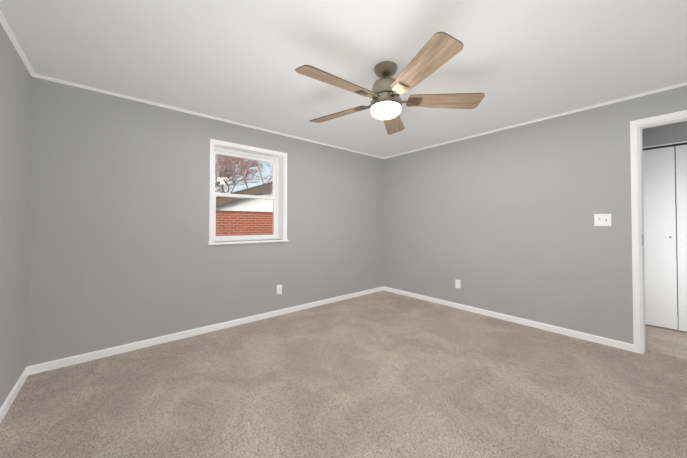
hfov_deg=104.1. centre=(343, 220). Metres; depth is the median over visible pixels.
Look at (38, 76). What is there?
crown molding
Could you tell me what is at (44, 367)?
baseboard
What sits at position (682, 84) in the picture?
crown molding
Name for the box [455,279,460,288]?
electrical outlet
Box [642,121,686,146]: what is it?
wall
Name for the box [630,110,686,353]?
door frame
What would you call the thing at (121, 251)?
wall
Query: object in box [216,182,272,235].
neighbouring house
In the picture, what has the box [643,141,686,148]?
trim
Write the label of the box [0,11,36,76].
crown molding
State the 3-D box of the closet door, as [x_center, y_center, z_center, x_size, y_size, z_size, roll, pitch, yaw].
[3.631,0.191,2.921,0.041,1.997,1.494,1,-1,-40]
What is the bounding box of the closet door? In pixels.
[643,144,686,331]
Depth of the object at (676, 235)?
3.38 m
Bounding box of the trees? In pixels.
[215,154,271,192]
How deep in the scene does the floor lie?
1.83 m
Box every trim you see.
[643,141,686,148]
[643,142,686,149]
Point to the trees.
(235, 161)
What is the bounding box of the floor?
[0,290,686,457]
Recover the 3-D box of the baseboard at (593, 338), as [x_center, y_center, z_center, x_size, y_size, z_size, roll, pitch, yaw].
[1.687,1.184,3.574,0.013,0.066,2.967,1,-1,-40]
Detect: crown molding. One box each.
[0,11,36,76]
[36,74,383,158]
[384,82,686,158]
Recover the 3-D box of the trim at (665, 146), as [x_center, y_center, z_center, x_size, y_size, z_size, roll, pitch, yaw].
[3.629,-0.822,2.933,0.055,0.012,1.500,1,-1,-40]
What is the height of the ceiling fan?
0.378 m
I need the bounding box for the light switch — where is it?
[594,214,610,225]
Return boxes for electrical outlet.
[277,285,281,293]
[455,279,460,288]
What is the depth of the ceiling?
1.86 m
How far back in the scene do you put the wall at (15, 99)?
1.77 m
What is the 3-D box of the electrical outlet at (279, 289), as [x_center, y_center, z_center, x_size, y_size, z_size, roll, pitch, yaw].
[-0.822,0.890,3.433,0.070,0.115,0.008,1,-1,-40]
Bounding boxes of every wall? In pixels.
[0,23,30,407]
[26,76,383,366]
[384,85,686,343]
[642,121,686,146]
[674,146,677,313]
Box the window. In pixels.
[208,139,288,244]
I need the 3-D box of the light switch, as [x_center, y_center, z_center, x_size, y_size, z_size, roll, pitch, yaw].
[2.517,-0.003,2.603,0.021,0.116,0.118,1,-1,-40]
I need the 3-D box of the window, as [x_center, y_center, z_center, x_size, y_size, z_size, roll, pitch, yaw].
[-1.163,-0.304,3.288,0.964,1.157,0.245,1,-1,-40]
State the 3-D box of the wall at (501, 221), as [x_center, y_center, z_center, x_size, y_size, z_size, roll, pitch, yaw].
[2.533,0.033,2.645,0.058,2.340,5.565,1,-1,-40]
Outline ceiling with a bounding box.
[0,0,686,157]
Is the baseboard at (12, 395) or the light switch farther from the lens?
the light switch
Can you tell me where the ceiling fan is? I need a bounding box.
[295,32,484,134]
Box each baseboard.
[0,366,31,422]
[32,286,383,373]
[384,286,633,351]

